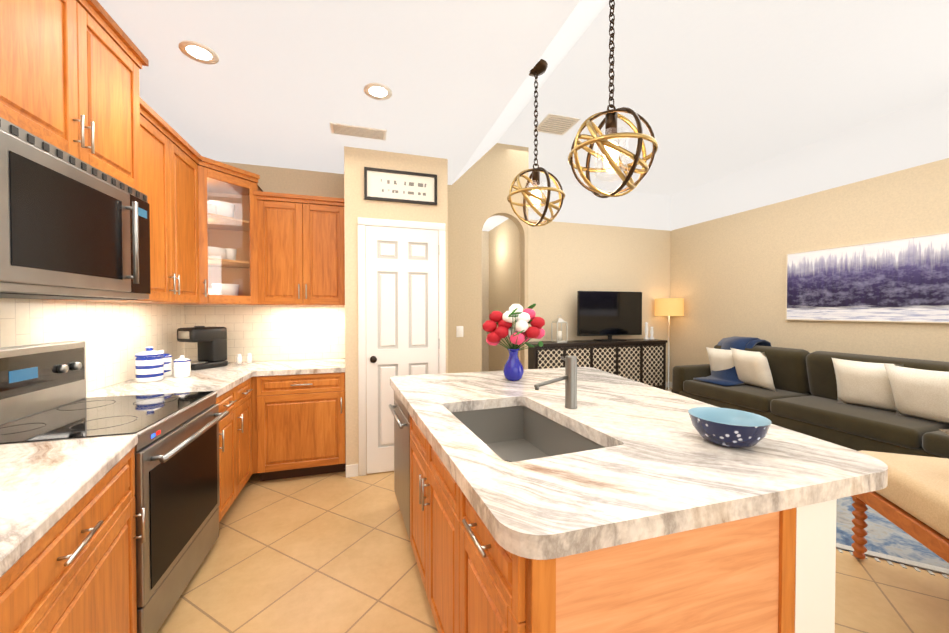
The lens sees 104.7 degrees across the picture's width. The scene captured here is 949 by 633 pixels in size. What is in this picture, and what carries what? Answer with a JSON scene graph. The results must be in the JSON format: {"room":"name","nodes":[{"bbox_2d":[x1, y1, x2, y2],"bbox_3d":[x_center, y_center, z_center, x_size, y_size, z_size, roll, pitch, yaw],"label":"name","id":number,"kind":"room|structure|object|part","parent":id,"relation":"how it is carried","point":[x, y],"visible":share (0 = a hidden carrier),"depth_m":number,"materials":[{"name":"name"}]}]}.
{"room":"kitchen","nodes":[
{"label":"kitchen","id":0,"kind":"room"},
{"bbox_2d":[218,143,528,372],"bbox_3d":[-1.004,-0.352,3.790,3.355,3.360,0.120,0,1,-17],"label":"wall","id":1,"kind":"structure","parent":0,"point":[478,191],"depth_m":4.01,"materials":[{"name":"beige paint"}]},
{"bbox_2d":[256,192,344,304],"bbox_3d":[-1.555,-0.566,3.373,0.715,0.920,0.348,0,1,-17],"label":"upper cabinet","id":2,"kind":"object","parent":1,"relation":"attached to","point":[302,238],"depth_m":3.20,"materials":[{"name":"brown wood"}]},
{"bbox_2d":[456,326,462,336],"bbox_3d":[-0.159,0.165,3.984,0.080,0.120,0.010,0,1,-17],"label":"switch plate","id":3,"kind":"object","parent":1,"relation":"attached to","point":[459,331],"visible":1,"depth_m":3.98,"materials":[{"name":"white plastic"}]},
{"bbox_2d":[344,146,447,475],"bbox_3d":[-0.739,-0.347,3.425,0.870,3.360,0.732,0,1,-17],"label":"wall","id":4,"kind":"structure","parent":0,"point":[396,288],"depth_m":3.12,"materials":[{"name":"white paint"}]},
{"bbox_2d":[364,167,436,205],"bbox_3d":[-0.625,-1.113,3.139,0.614,0.264,0.020,0,1,-17],"label":"sign","id":5,"kind":"object","parent":4,"relation":"attached to","point":[398,186],"visible":0.92,"depth_m":3.14,"materials":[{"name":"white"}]},
{"bbox_3d":[-0.607,0.256,3.134,0.744,2.162,0.082,0,1,-17],"label":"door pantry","id":6,"kind":"part","parent":4,"relation":"part of","materials":[{"name":"white wood"}]},
{"bbox_2d":[482,215,508,371],"bbox_3d":[-0.103,-0.057,4.756,0.955,2.740,1.200,0,1,-17],"label":"wall","id":7,"kind":"structure","parent":0,"point":[491,223],"depth_m":5.35,"materials":[{"name":"beige paint"}]},
{"bbox_2d":[346,382,671,477],"bbox_3d":[2.026,1.300,2.249,5.470,0.100,7.570,0,1,-17],"label":"baseboard","id":8,"kind":"structure","parent":7,"relation":"attached to","point":[351,470],"depth_m":3.06,"materials":[{"name":"white wood"}]},
{"bbox_2d":[489,219,519,370],"bbox_3d":[0.361,-0.370,4.970,0.060,3.360,1.350,0,1,-17],"label":"wall","id":9,"kind":"structure","parent":0,"point":[504,266],"depth_m":4.81,"materials":[{"name":"beige paint"}]},
{"bbox_2d":[97,0,948,230],"bbox_3d":[1.361,-1.646,2.004,7.100,0.520,7.810,0,1,-17],"label":"ceiling","id":10,"kind":"structure","parent":0,"point":[738,106],"depth_m":2.65,"materials":[{"name":"white paint"}]},
{"bbox_2d":[179,40,218,63],"bbox_3d":[-1.443,-1.382,1.918,0.169,0.006,0.169,0,1,-26],"label":"recessed light","id":11,"kind":"object","parent":10,"relation":"in","point":[200,51],"depth_m":1.91,"materials":[{"name":"white"}]},
{"bbox_2d":[330,122,386,140],"bbox_3d":[-0.872,-1.392,2.759,0.400,0.011,0.160,0,1,-17],"label":"ceiling vent","id":12,"kind":"object","parent":10,"relation":"in","point":[336,128],"depth_m":2.75,"materials":[{"name":"white metal"}]},
{"bbox_2d":[364,83,391,99],"bbox_3d":[-0.595,-1.387,2.258,0.169,0.006,0.169,0,1,-23],"label":"recessed light","id":13,"kind":"object","parent":10,"relation":"in","point":[379,90],"depth_m":2.26,"materials":[{"name":"white"}]},
{"bbox_2d":[507,59,564,226],"bbox_3d":[0.349,-0.965,2.079,0.326,0.902,0.326,0,1,-17],"label":"pendant light","id":14,"kind":"object","parent":10,"relation":"hanging from","point":[536,71],"visible":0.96,"depth_m":2.06,"materials":[{"name":"brown metal"}]},
{"bbox_2d":[533,113,579,134],"bbox_3d":[0.822,-1.925,3.681,0.340,0.012,0.340,0,1,-17],"label":"ceiling vent","id":15,"kind":"object","parent":10,"relation":"in","point":[550,123],"depth_m":3.66,"materials":[{"name":"white metal"}]},
{"bbox_2d":[568,0,657,197],"bbox_3d":[0.530,-0.925,1.413,0.326,0.922,0.326,0,1,-17],"label":"pendant light","id":16,"kind":"object","parent":10,"relation":"hanging from","point":[611,150],"visible":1,"depth_m":1.39,"materials":[{"name":"brown metal"}]},
{"bbox_2d":[157,387,948,632],"bbox_3d":[1.151,1.373,2.743,7.160,0.060,9.320,0,1,-17],"label":"floor","id":17,"kind":"structure","parent":0,"point":[328,553],"depth_m":1.90,"materials":[{"name":"tile"}]},
{"bbox_2d":[40,606,71,632],"bbox_3d":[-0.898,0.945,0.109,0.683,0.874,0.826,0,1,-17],"label":"base cabinet","id":18,"kind":"object","parent":17,"relation":"on","point":[62,623],"depth_m":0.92,"materials":[{"name":"brown wood"}]},
{"bbox_2d":[72,538,144,632],"bbox_3d":[-1.291,0.934,0.825,0.768,0.874,1.113,0,1,-17],"label":"base cabinet","id":19,"kind":"object","parent":17,"relation":"on","point":[112,607],"depth_m":1.21,"materials":[{"name":"brown wood"}]},
{"bbox_2d":[0,426,243,632],"bbox_3d":[-1.131,0.482,0.527,0.905,0.040,1.771,0,1,-17],"label":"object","id":20,"kind":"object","parent":19,"relation":"on","point":[68,516],"depth_m":1.00,"materials":[{"name":"white stone"}]},
{"bbox_2d":[0,341,228,632],"bbox_3d":[-1.698,0.746,1.695,0.763,1.225,0.786,0,1,-17],"label":"stove","id":21,"kind":"object","parent":17,"relation":"on","point":[43,398],"visible":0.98,"depth_m":1.65,"materials":[{"name":"silver metal"}]},
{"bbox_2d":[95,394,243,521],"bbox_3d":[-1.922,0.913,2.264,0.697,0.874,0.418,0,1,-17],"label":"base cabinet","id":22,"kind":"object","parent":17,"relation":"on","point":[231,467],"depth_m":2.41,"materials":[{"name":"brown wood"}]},
{"bbox_2d":[240,398,251,485],"bbox_3d":[-2.010,0.909,2.555,0.697,0.874,0.417,0,1,-17],"label":"base cabinet","id":23,"kind":"object","parent":17,"relation":"on","point":[247,401],"depth_m":2.75,"materials":[{"name":"brown wood"}]},
{"bbox_2d":[252,394,259,473],"bbox_3d":[-2.140,0.902,3.037,0.727,0.874,0.694,0,1,-17],"label":"base cabinet","id":24,"kind":"object","parent":17,"relation":"on","point":[255,401],"depth_m":2.88,"materials":[{"name":"brown wood"}]},
{"bbox_2d":[256,370,345,481],"bbox_3d":[-1.511,0.899,3.262,0.707,0.874,0.627,0,1,-17],"label":"base cabinet","id":25,"kind":"object","parent":17,"relation":"on","point":[301,435],"depth_m":2.98,"materials":[{"name":"brown wood"}]},
{"bbox_2d":[86,358,344,397],"bbox_3d":[-1.727,0.448,2.801,1.384,0.040,1.347,0,1,-17],"label":"countertop","id":26,"kind":"structure","parent":25,"relation":"on","point":[233,380],"depth_m":2.88,"materials":[{"name":"white stone"}]},
{"bbox_2d":[135,346,169,382],"bbox_3d":[-2.184,0.316,2.461,0.147,0.232,0.147,0,1,-26],"label":"canister","id":27,"kind":"object","parent":26,"relation":"on","point":[151,365],"depth_m":2.42,"materials":[{"name":"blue ceramic"}]},
{"bbox_2d":[169,355,190,377],"bbox_3d":[-2.082,0.353,2.608,0.097,0.153,0.097,0,1,-26],"label":"canister","id":28,"kind":"object","parent":26,"relation":"on","point":[182,366],"depth_m":2.58,"materials":[{"name":"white ceramic"}]},
{"bbox_2d":[177,326,227,369],"bbox_3d":[-2.252,0.251,3.030,0.200,0.345,0.295,0,1,18],"label":"coffee maker","id":29,"kind":"object","parent":26,"relation":"on","point":[212,346],"visible":0.9,"depth_m":3.02,"materials":[{"name":"black plastic"}]},
{"bbox_2d":[236,354,241,363],"bbox_3d":[-2.086,0.376,3.244,0.043,0.090,0.043,-1,1,-32],"label":"shaker","id":30,"kind":"object","parent":26,"relation":"on","point":[239,358],"depth_m":3.23,"materials":[{"name":"white ceramic"}]},
{"bbox_2d":[246,353,251,362],"bbox_3d":[-2.028,0.375,3.293,0.043,0.090,0.043,-1,1,-32],"label":"shaker","id":31,"kind":"object","parent":26,"relation":"on","point":[249,358],"depth_m":3.28,"materials":[{"name":"white ceramic"}]},
{"bbox_2d":[528,339,667,389],"bbox_3d":[1.974,0.846,5.925,2.440,0.900,0.430,0,1,-17],"label":"console","id":32,"kind":"object","parent":17,"relation":"on","point":[641,360],"visible":0.46,"depth_m":5.79,"materials":[{"name":"black wood"}]},
{"bbox_2d":[551,315,567,342],"bbox_3d":[1.325,0.184,5.713,0.186,0.429,0.186,0,1,-17],"label":"lantern","id":33,"kind":"object","parent":32,"relation":"on","point":[558,333],"visible":1,"depth_m":5.66,"materials":[{"name":"silver metal"}]},
{"bbox_2d":[577,291,641,340],"bbox_3d":[2.221,-0.008,5.992,1.220,0.804,0.220,0,1,-17],"label":"screen","id":34,"kind":"object","parent":32,"relation":"on","point":[609,314],"visible":1,"depth_m":5.95,"materials":[{"name":"black plastic"}]},
{"bbox_2d":[644,322,651,339],"bbox_3d":[2.900,0.242,6.170,0.090,0.300,0.088,0,1,-17],"label":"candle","id":35,"kind":"object","parent":32,"relation":"on","point":[646,337],"depth_m":6.16,"materials":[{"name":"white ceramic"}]},
{"bbox_2d":[389,388,836,632],"bbox_3d":[0.197,0.925,1.853,1.120,0.862,2.029,0,1,-17],"label":"kitchen island","id":36,"kind":"object","parent":17,"relation":"on","point":[770,574],"depth_m":0.95,"materials":[{"name":"wood"}]},
{"bbox_2d":[390,367,887,587],"bbox_3d":[0.467,0.467,1.906,1.646,0.052,2.021,0,1,-17],"label":"island countertop","id":37,"kind":"structure","parent":36,"relation":"on","point":[657,478],"depth_m":1.09,"materials":[{"name":"white stone"}]},
{"bbox_2d":[482,304,544,380],"bbox_3d":[0.276,0.171,2.473,0.425,0.522,0.380,0,1,-17],"label":"vase","id":38,"kind":"object","parent":37,"relation":"on","point":[519,333],"visible":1,"depth_m":2.44,"materials":[{"name":"blue glass"}]},
{"bbox_2d":[449,404,608,459],"bbox_3d":[0.185,0.588,1.579,0.536,0.204,0.828,0,1,-17],"label":"sink","id":39,"kind":"object","parent":37,"relation":"in","point":[505,431],"depth_m":1.91,"materials":[{"name":"grey metal"}]},
{"bbox_2d":[529,356,580,407],"bbox_3d":[0.377,0.318,1.771,0.245,0.250,0.137,0,1,-17],"label":"faucet","id":40,"kind":"object","parent":37,"relation":"on","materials":[{"name":"silver metal"}]},
{"bbox_2d":[688,407,770,447],"bbox_3d":[0.902,0.402,1.305,0.244,0.095,0.244,0,1,-17],"label":"bowl","id":41,"kind":"object","parent":37,"relation":"on","point":[730,428],"visible":1,"depth_m":1.26,"materials":[{"name":"blue ceramic"}]},
{"bbox_2d":[655,298,683,391],"bbox_3d":[3.370,0.490,6.347,0.450,1.600,0.450,0,1,-17],"label":"floor lamp","id":42,"kind":"object","parent":17,"relation":"on","point":[668,307],"visible":0.9,"depth_m":6.18,"materials":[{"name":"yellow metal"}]},
{"bbox_2d":[836,496,948,578],"bbox_3d":[3.372,1.336,2.840,1.700,0.012,2.570,0,1,30],"label":"rug","id":43,"kind":"object","parent":17,"relation":"on","point":[890,542],"visible":0.08,"depth_m":2.16,"materials":[{"name":"blue fabric"}]},
{"bbox_2d":[671,336,948,458],"bbox_3d":[3.880,0.809,3.611,1.070,1.018,3.820,0,1,-17],"label":"sofa","id":44,"kind":"object","parent":43,"relation":"on","point":[874,403],"visible":0.94,"depth_m":3.65,"materials":[{"name":"grey fabric"}]},
{"bbox_2d":[851,429,948,562],"bbox_3d":[2.264,0.932,1.214,0.830,0.844,1.560,0,1,19],"label":"daybed","id":45,"kind":"object","parent":43,"relation":"on","point":[911,499],"visible":0.75,"depth_m":1.72,"materials":[{"name":"beige fabric"}]},
{"bbox_2d":[528,219,670,381],"bbox_3d":[1.855,-0.388,6.189,3.505,3.360,0.120,0,1,-17],"label":"wall","id":46,"kind":"structure","parent":0,"point":[567,262],"depth_m":6.15,"materials":[{"name":"beige paint"}]},
{"bbox_2d":[669,158,948,381],"bbox_3d":[4.685,-0.342,3.091,0.120,3.360,7.690,0,1,-17],"label":"wall","id":47,"kind":"structure","parent":0,"point":[727,276],"depth_m":4.77,"materials":[{"name":"beige paint"}]},
{"bbox_2d":[785,232,948,322],"bbox_3d":[4.363,-0.374,3.876,0.038,0.864,1.904,0,1,-17],"label":"framed picture","id":48,"kind":"object","parent":47,"relation":"attached to","point":[906,279],"visible":1,"depth_m":3.96,"materials":[{"name":"purple paper"}]},
{"bbox_3d":[-1.767,-0.301,0.311,0.120,3.360,6.340,0,1,-17],"label":"wall","id":49,"kind":"structure","parent":0,"visible":0},
{"bbox_2d":[0,0,147,195],"bbox_3d":[-1.829,-0.983,1.444,0.417,0.690,0.874,0,1,-17],"label":"upper cabinet","id":50,"kind":"object","parent":49,"relation":"attached to","point":[70,80],"depth_m":1.49,"materials":[{"name":"brown wood"}]},
{"bbox_2d":[0,117,150,299],"bbox_3d":[-1.788,-0.356,1.466,0.503,0.554,0.865,0,1,-17],"label":"over-the-range microwave","id":51,"kind":"object","parent":50,"relation":"attached to","point":[72,227],"visible":1,"depth_m":1.39,"materials":[{"name":"silver metal"}]},
{"bbox_2d":[0,298,183,391],"bbox_3d":[-2.051,0.184,1.486,0.012,0.524,3.700,0,1,-17],"label":"backsplash","id":52,"kind":"structure","parent":49,"relation":"attached to","point":[116,337],"depth_m":2.22,"materials":[{"name":"tile"}]},
{"bbox_2d":[41,108,167,303],"bbox_3d":[-2.050,-0.617,2.094,0.367,1.060,0.477,0,1,-17],"label":"upper cabinet","id":53,"kind":"object","parent":49,"relation":"attached to","point":[155,134],"depth_m":2.17,"materials":[{"name":"brown wood"}]},
{"bbox_2d":[168,128,211,303],"bbox_3d":[-2.143,-0.623,2.471,0.406,1.060,0.526,0,1,-17],"label":"upper cabinet","id":54,"kind":"object","parent":49,"relation":"attached to","point":[187,178],"depth_m":2.53,"materials":[{"name":"brown wood"}]},
{"bbox_2d":[204,164,259,299],"bbox_3d":[-1.953,-0.648,2.917,0.328,0.956,0.327,0,1,-17],"label":"upper cabinet","id":55,"kind":"object","parent":49,"relation":"attached to","point":[222,233],"depth_m":3.08,"materials":[{"name":"brown wood"}]},
{"bbox_2d":[184,305,344,361],"bbox_3d":[-1.910,0.155,3.454,1.360,0.524,0.012,0,1,-17],"label":"backsplash","id":56,"kind":"structure","parent":49,"relation":"attached to","point":[267,332],"depth_m":3.46,"materials":[{"name":"tile"}]}
]}

